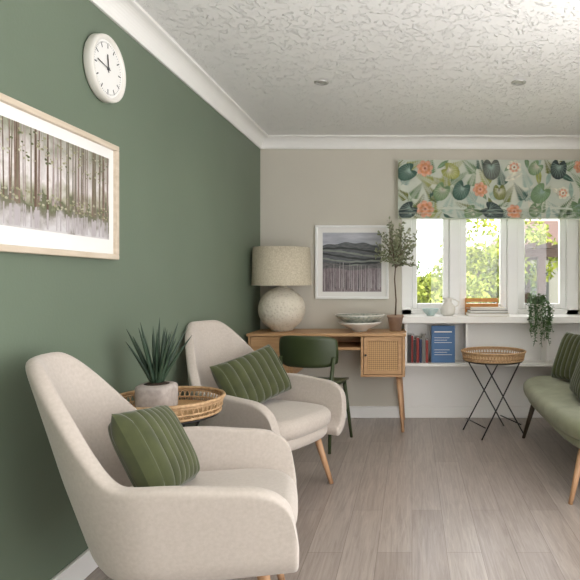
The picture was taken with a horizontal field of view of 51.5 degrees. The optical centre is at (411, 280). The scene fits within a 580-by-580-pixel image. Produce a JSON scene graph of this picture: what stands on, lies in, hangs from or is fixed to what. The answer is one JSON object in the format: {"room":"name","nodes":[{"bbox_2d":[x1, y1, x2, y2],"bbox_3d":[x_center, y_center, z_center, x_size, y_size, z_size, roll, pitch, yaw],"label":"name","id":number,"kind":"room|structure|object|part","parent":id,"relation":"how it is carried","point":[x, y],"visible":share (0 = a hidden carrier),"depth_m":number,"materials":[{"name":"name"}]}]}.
{"room":"living room","nodes":[
{"label":"living room","id":0,"kind":"room"},
{"bbox_2d":[0,0,259,579],"bbox_3d":[-1.375,-0.030,1.610,0.150,2.400,7.220,0,0,0],"label":"wall","id":1,"kind":"structure","parent":0,"point":[189,179],"depth_m":2.54,"materials":[{"name":"green paint"}]},
{"bbox_2d":[0,93,118,259],"bbox_3d":[-1.284,-0.337,1.982,0.032,0.490,1.065,0,0,0],"label":"print","id":2,"kind":"object","parent":1,"relation":"attached to","point":[59,180],"visible":1,"depth_m":2.08,"materials":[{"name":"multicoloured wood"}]},
{"bbox_2d":[50,548,97,579],"bbox_3d":[-1.291,1.120,1.485,0.018,0.100,6.970,0,0,0],"label":"baseboard","id":3,"kind":"structure","parent":1,"relation":"attached to","point":[81,567],"depth_m":2.24,"materials":[{"name":"white paint"}]},
{"bbox_2d":[83,33,125,102],"bbox_3d":[-1.278,-0.885,2.420,0.042,0.274,0.274,0,0,0],"label":"wall clock","id":4,"kind":"object","parent":1,"relation":"attached to","point":[104,67],"visible":1,"depth_m":2.39,"materials":[{"name":"white plastic"}]},
{"bbox_2d":[89,0,267,148],"bbox_3d":[-1.258,-1.180,1.485,0.085,0.100,6.970,0,0,0],"label":"crown molding","id":5,"kind":"structure","parent":1,"relation":"attached to","point":[128,15],"depth_m":3.10,"materials":[{"name":"white paint"}]},
{"bbox_2d":[84,418,579,579],"bbox_3d":[0.240,1.220,1.610,3.380,0.100,7.220,0,0,0],"label":"floor","id":6,"kind":"structure","parent":0,"point":[433,499],"depth_m":3.06,"materials":[{"name":"grey wood"}]},
{"bbox_2d":[25,352,298,579],"bbox_3d":[-0.803,0.705,1.934,0.831,0.938,0.739,0,0,-12],"label":"armchair","id":7,"kind":"object","parent":6,"relation":"on","point":[237,518],"visible":0.92,"depth_m":1.66,"materials":[{"name":"fabric"}]},
{"bbox_2d":[108,405,199,486],"bbox_3d":[-0.831,0.552,1.898,0.208,0.328,0.477,0,0,-8],"label":"cushion","id":8,"kind":"object","parent":7,"relation":"on","point":[152,446],"visible":0.93,"depth_m":1.74,"materials":[{"name":"fabric"}]},
{"bbox_2d":[130,468,297,523],"bbox_3d":[-0.696,0.764,1.957,0.610,0.122,0.560,0,0,-12],"label":"seat cushion","id":9,"kind":"object","parent":7,"relation":"on","point":[282,481],"depth_m":2.07,"materials":[{"name":"fabric"}]},
{"bbox_2d":[120,386,225,426],"bbox_3d":[-1.055,0.831,2.500,0.482,0.674,0.482,0,0,-29],"label":"tray table","id":10,"kind":"object","parent":6,"relation":"on","point":[187,411],"visible":0.43,"depth_m":2.47,"materials":[{"name":"wicker"}]},
{"bbox_2d":[125,318,190,406],"bbox_3d":[-1.102,0.357,2.495,0.258,0.394,0.243,0,0,22],"label":"aloe","id":11,"kind":"object","parent":10,"relation":"on","point":[158,391],"visible":0.91,"depth_m":2.46,"materials":[{"name":"plant"}]},
{"bbox_2d":[135,381,177,406],"bbox_3d":[-1.100,0.498,2.500,0.156,0.112,0.156,0,0,0],"label":"pot","id":12,"kind":"object","parent":11,"relation":"attached to","point":[151,393],"depth_m":2.43,"materials":[{"name":"concrete"}]},
{"bbox_2d":[185,320,345,483],"bbox_3d":[-0.895,0.705,3.282,0.831,0.938,0.739,0,0,25],"label":"armchair","id":13,"kind":"object","parent":6,"relation":"on","point":[313,408],"visible":0.65,"depth_m":3.30,"materials":[{"name":"fabric"}]},
{"bbox_2d":[210,344,291,402],"bbox_3d":[-0.905,0.558,3.319,0.211,0.337,0.569,0,0,21],"label":"cushion","id":14,"kind":"object","parent":13,"relation":"on","point":[259,375],"visible":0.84,"depth_m":3.23,"materials":[{"name":"fabric"}]},
{"bbox_2d":[261,399,330,440],"bbox_3d":[-0.795,0.764,3.235,0.610,0.122,0.560,0,0,25],"label":"seat cushion","id":15,"kind":"object","parent":13,"relation":"on","point":[297,419],"depth_m":3.14,"materials":[{"name":"fabric"}]},
{"bbox_3d":[-0.800,0.843,3.237,0.580,0.085,0.550,0,0,25],"label":"seat","id":16,"kind":"part","parent":13,"relation":"part of","materials":[{"name":"fabric"}]},
{"bbox_2d":[279,335,352,453],"bbox_3d":[-0.704,0.775,4.183,0.450,0.793,0.457,0,0,14],"label":"desk chair","id":17,"kind":"object","parent":6,"relation":"on","point":[295,351],"visible":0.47,"depth_m":4.01,"materials":[{"name":"paint"}]},
{"bbox_3d":[-0.739,0.489,4.045,0.450,0.221,0.120,0,0,14],"label":"backrest","id":18,"kind":"part","parent":17,"relation":"part of","materials":[{"name":"green paint"}]},
{"bbox_3d":[-0.700,0.724,4.200,0.433,0.043,0.400,0,0,14],"label":"seat","id":19,"kind":"part","parent":17,"relation":"part of","materials":[{"name":"green paint"}]},
{"bbox_2d":[246,329,405,431],"bbox_3d":[-0.660,0.788,4.684,1.230,0.766,0.491,0,0,0],"label":"desk","id":20,"kind":"object","parent":6,"relation":"on","point":[382,350],"visible":0.53,"depth_m":4.47,"materials":[{"name":"brown wood"}]},
{"bbox_2d":[251,246,311,331],"bbox_3d":[-1.055,0.068,4.700,0.476,0.675,0.476,0,0,0],"label":"table lamp","id":21,"kind":"object","parent":20,"relation":"on","point":[281,308],"visible":1,"depth_m":4.53,"materials":[{"name":"ceramic"}]},
{"bbox_3d":[-1.055,-0.117,4.700,0.476,0.305,0.476,0,0,0],"label":"lamp shade","id":22,"kind":"part","parent":21,"relation":"part of","materials":[{"name":"fabric"}]},
{"bbox_2d":[335,313,384,331],"bbox_3d":[-0.420,0.337,4.680,0.402,0.137,0.402,0,0,0],"label":"stacked bowls","id":23,"kind":"object","parent":20,"relation":"on","point":[358,322],"visible":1,"depth_m":4.56,"materials":[{"name":"white ceramic"}]},
{"bbox_3d":[-0.225,0.575,4.460,0.292,0.286,0.043,0,0,0],"label":"rattan door","id":24,"kind":"part","parent":20,"relation":"part of","materials":[{"name":"brown wicker"}]},
{"bbox_2d":[374,216,421,330],"bbox_3d":[-0.128,-0.060,4.708,0.361,0.931,0.268,0,0,-21],"label":"tree","id":25,"kind":"object","parent":20,"relation":"on","point":[395,320],"visible":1,"depth_m":4.69,"materials":[{"name":"green plant"}]},
{"bbox_3d":[-0.135,0.340,4.700,0.140,0.130,0.140,0,0,0],"label":"pot","id":26,"kind":"part","parent":25,"relation":"part of","materials":[{"name":"ceramic"}]},
{"bbox_2d":[461,346,525,439],"bbox_3d":[0.625,0.849,4.460,0.502,0.639,0.502,0,0,-20],"label":"tray table","id":27,"kind":"object","parent":6,"relation":"on","point":[478,357],"visible":1,"depth_m":4.34,"materials":[{"name":"wicker"}]},
{"bbox_2d":[461,346,525,363],"bbox_3d":[0.625,0.567,4.460,0.502,0.074,0.502,0,0,-20],"label":"wicker tray","id":28,"kind":"object","parent":27,"relation":"on","point":[478,357],"depth_m":4.33,"materials":[{"name":"wicker"}]},
{"bbox_2d":[522,375,579,504],"bbox_3d":[1.222,0.745,3.680,0.865,0.857,1.660,0,0,0],"label":"sofa","id":29,"kind":"object","parent":6,"relation":"on","point":[552,398],"visible":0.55,"depth_m":3.47,"materials":[{"name":"green fabric"}]},
{"bbox_2d":[523,375,579,439],"bbox_3d":[1.180,0.773,3.680,0.780,0.125,1.640,0,0,0],"label":"seat cushion","id":30,"kind":"object","parent":29,"relation":"on","point":[553,398],"depth_m":3.52,"materials":[{"name":"green fabric"}]},
{"bbox_3d":[1.190,0.848,3.680,0.720,0.075,1.560,0,0,0],"label":"seat","id":31,"kind":"part","parent":29,"relation":"part of","materials":[{"name":"green fabric"}]},
{"bbox_2d":[552,332,579,380],"bbox_3d":[1.170,0.545,4.100,0.206,0.334,0.450,0,0,-20],"label":"cushion","id":32,"kind":"object","parent":29,"relation":"on","point":[567,357],"visible":0.8,"depth_m":4.12,"materials":[{"name":"fabric"}]},
{"bbox_2d":[569,359,579,399],"bbox_3d":[1.070,0.545,3.460,0.210,0.332,0.450,0,0,6],"label":"cushion","id":33,"kind":"object","parent":29,"relation":"on","point":[574,386],"visible":1,"depth_m":3.47,"materials":[{"name":"fabric"}]},
{"bbox_2d":[135,0,579,134],"bbox_3d":[0.240,-1.305,1.610,3.380,0.150,7.220,0,0,0],"label":"ceiling","id":34,"kind":"structure","parent":0,"point":[390,67],"depth_m":3.23,"materials":[{"name":"white paint"}]},
{"bbox_2d":[314,79,328,85],"bbox_3d":[-0.560,-1.225,3.585,0.090,0.010,0.090,0,0,0],"label":"recessed light","id":35,"kind":"object","parent":34,"relation":"in","point":[318,82],"depth_m":3.58,"materials":[{"name":"white metal"}]},
{"bbox_2d":[511,79,525,85],"bbox_3d":[0.660,-1.225,3.585,0.090,0.010,0.090,0,0,0],"label":"recessed light","id":36,"kind":"object","parent":34,"relation":"in","point":[516,82],"depth_m":3.58,"materials":[{"name":"white metal"}]},
{"bbox_2d":[260,149,579,405],"bbox_3d":[0.240,-0.030,5.095,3.080,2.400,0.250,0,0,0],"label":"wall","id":37,"kind":"structure","parent":0,"point":[301,190],"depth_m":4.97,"materials":[{"name":"beige paint"}]},
{"bbox_2d":[315,225,388,298],"bbox_3d":[-0.512,-0.161,4.954,0.625,0.628,0.032,0,0,0],"label":"framed landscape print","id":38,"kind":"object","parent":37,"relation":"attached to","point":[346,266],"visible":1,"depth_m":4.96,"materials":[{"name":"paper"}]},
{"bbox_2d":[261,135,579,148],"bbox_3d":[0.240,-1.180,4.928,3.080,0.100,0.085,0,0,0],"label":"crown molding","id":39,"kind":"structure","parent":37,"relation":"attached to","point":[272,141],"depth_m":4.94,"materials":[{"name":"white paint"}]},
{"bbox_2d":[346,406,542,417],"bbox_3d":[0.249,1.120,4.961,3.062,0.100,0.018,0,0,0],"label":"baseboard","id":40,"kind":"structure","parent":37,"relation":"attached to","point":[355,411],"depth_m":4.95,"materials":[{"name":"white paint"}]},
{"bbox_2d":[398,160,579,218],"bbox_3d":[0.701,-0.773,4.913,1.638,0.503,0.111,0,0,0],"label":"blind","id":41,"kind":"object","parent":37,"relation":"attached to","point":[427,189],"visible":1,"depth_m":4.89,"materials":[{"name":"fabric"}]},
{"bbox_2d":[402,219,577,313],"bbox_3d":[0.680,-0.300,5.089,1.540,1.300,0.102,0,0,0],"label":"window","id":42,"kind":"structure","parent":37,"relation":"in","point":[454,224],"depth_m":5.05,"materials":[{"name":"white plastic"}]},
{"bbox_3d":[0.163,-0.323,5.095,0.325,1.135,0.060,0,0,0],"label":"sash","id":43,"kind":"part","parent":42,"relation":"part of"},
{"bbox_3d":[0.623,-0.323,5.095,0.415,1.135,0.060,0,0,0],"label":"sash","id":44,"kind":"part","parent":42,"relation":"part of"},
{"bbox_3d":[1.133,-0.323,5.095,0.425,1.135,0.060,0,0,0],"label":"sash","id":45,"kind":"part","parent":42,"relation":"part of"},
{"bbox_2d":[401,314,579,405],"bbox_3d":[0.833,0.679,4.884,1.885,0.779,0.328,0,0,0],"label":"shelf","id":46,"kind":"object","parent":37,"relation":"attached to","point":[424,384],"visible":0.66,"depth_m":4.95,"materials":[{"name":"white paint"}]},
{"bbox_2d":[408,333,427,362],"bbox_3d":[0.049,0.559,4.856,0.169,0.233,0.152,0,0,0],"label":"books","id":47,"kind":"object","parent":46,"relation":"on","point":[418,346],"visible":1,"depth_m":4.78,"materials":[{"name":"paper"}]},
{"bbox_2d":[422,308,438,315],"bbox_3d":[0.155,0.260,4.860,0.144,0.060,0.144,0,0,0],"label":"dish","id":48,"kind":"object","parent":46,"relation":"on","point":[428,311],"visible":1,"depth_m":4.82,"materials":[{"name":"ceramic"}]},
{"bbox_2d":[431,325,454,362],"bbox_3d":[0.258,0.522,4.814,0.195,0.305,0.051,0,0,0],"label":"book","id":49,"kind":"object","parent":46,"relation":"on","point":[442,336],"visible":1,"depth_m":4.79,"materials":[{"name":"paper"}]},
{"bbox_2d":[440,298,458,315],"bbox_3d":[0.303,0.215,4.863,0.138,0.150,0.130,0,0,-41],"label":"ceramic jug","id":50,"kind":"object","parent":46,"relation":"on","point":[447,308],"visible":1,"depth_m":4.82,"materials":[{"name":"white ceramic"}]},
{"bbox_3d":[0.858,0.522,4.848,1.835,0.355,0.215,0,0,0],"label":"shelf","id":51,"kind":"part","parent":46,"relation":"part of","materials":[{"name":"white paint"}]},
{"bbox_2d":[465,298,497,314],"bbox_3d":[0.600,0.217,5.005,0.280,0.145,0.050,0,0,0],"label":"wooden crate","id":52,"kind":"object","parent":46,"relation":"on","point":[466,299],"visible":0.68,"depth_m":4.98,"materials":[{"name":"orange wood"}]},
{"bbox_2d":[466,307,508,315],"bbox_3d":[0.630,0.255,4.860,0.340,0.070,0.205,0,0,0],"label":"books","id":53,"kind":"object","parent":46,"relation":"on","point":[473,311],"visible":1,"depth_m":4.77,"materials":[{"name":"paper"}]},
{"bbox_2d":[526,293,553,345],"bbox_3d":[1.038,0.316,4.761,0.226,0.439,0.252,0,0,0],"label":"trailing plant","id":54,"kind":"object","parent":46,"relation":"on","point":[536,308],"visible":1,"depth_m":4.67,"materials":[{"name":"green plant"}]},
{"bbox_3d":[1.040,0.240,4.820,0.128,0.100,0.128,0,0,0],"label":"pot","id":55,"kind":"part","parent":54,"relation":"part of","materials":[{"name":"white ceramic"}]},
{"label":"outside","id":56,"kind":"structure","parent":0,"visible":0},
{"bbox_3d":[2.000,1.370,22.625,28.000,0.100,34.750,0,0,0],"label":"lawn","id":57,"kind":"structure","parent":56,"visible":0},
{"bbox_2d":[417,260,429,276],"bbox_3d":[-0.772,0.190,12.007,2.569,2.277,2.542,0,0,0],"label":"tree","id":58,"kind":"object","parent":57,"relation":"on","point":[418,267],"visible":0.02,"depth_m":12.03,"materials":[{"name":"green plant"}]},
{"bbox_2d":[417,271,488,302],"bbox_3d":[0.171,0.590,8.609,1.799,1.480,1.763,0,0,-34],"label":"tree","id":59,"kind":"object","parent":57,"relation":"on","point":[428,290],"visible":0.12,"depth_m":8.42,"materials":[{"name":"green plant"}]},
{"bbox_2d":[428,219,557,302],"bbox_3d":[0.868,0.016,10.327,3.624,2.618,2.261,0,0,0],"label":"tree","id":60,"kind":"object","parent":57,"relation":"on","point":[477,264],"visible":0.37,"depth_m":10.08,"materials":[{"name":"green plant"}]},
{"bbox_2d":[489,265,536,302],"bbox_3d":[2.286,0.500,12.307,1.569,1.674,1.519,0,0,0],"label":"tree","id":61,"kind":"object","parent":57,"relation":"on","point":[532,269],"visible":0.02,"depth_m":11.83,"materials":[{"name":"green plant"}]},
{"bbox_2d":[484,221,557,302],"bbox_3d":[6.200,-0.355,19.500,8.000,3.350,5.400,0,0,0],"label":"neighbouring house","id":62,"kind":"structure","parent":57,"relation":"on","point":[552,285],"depth_m":17.00,"materials":[{"name":"tile"}]},
{"bbox_2d":[525,243,557,302],"bbox_3d":[2.810,0.365,9.800,2.020,1.910,1.800,0,0,0],"label":"pergola","id":63,"kind":"object","parent":57,"relation":"on","point":[541,253],"visible":0.33,"depth_m":9.16,"materials":[{"name":"wood"}]}
]}

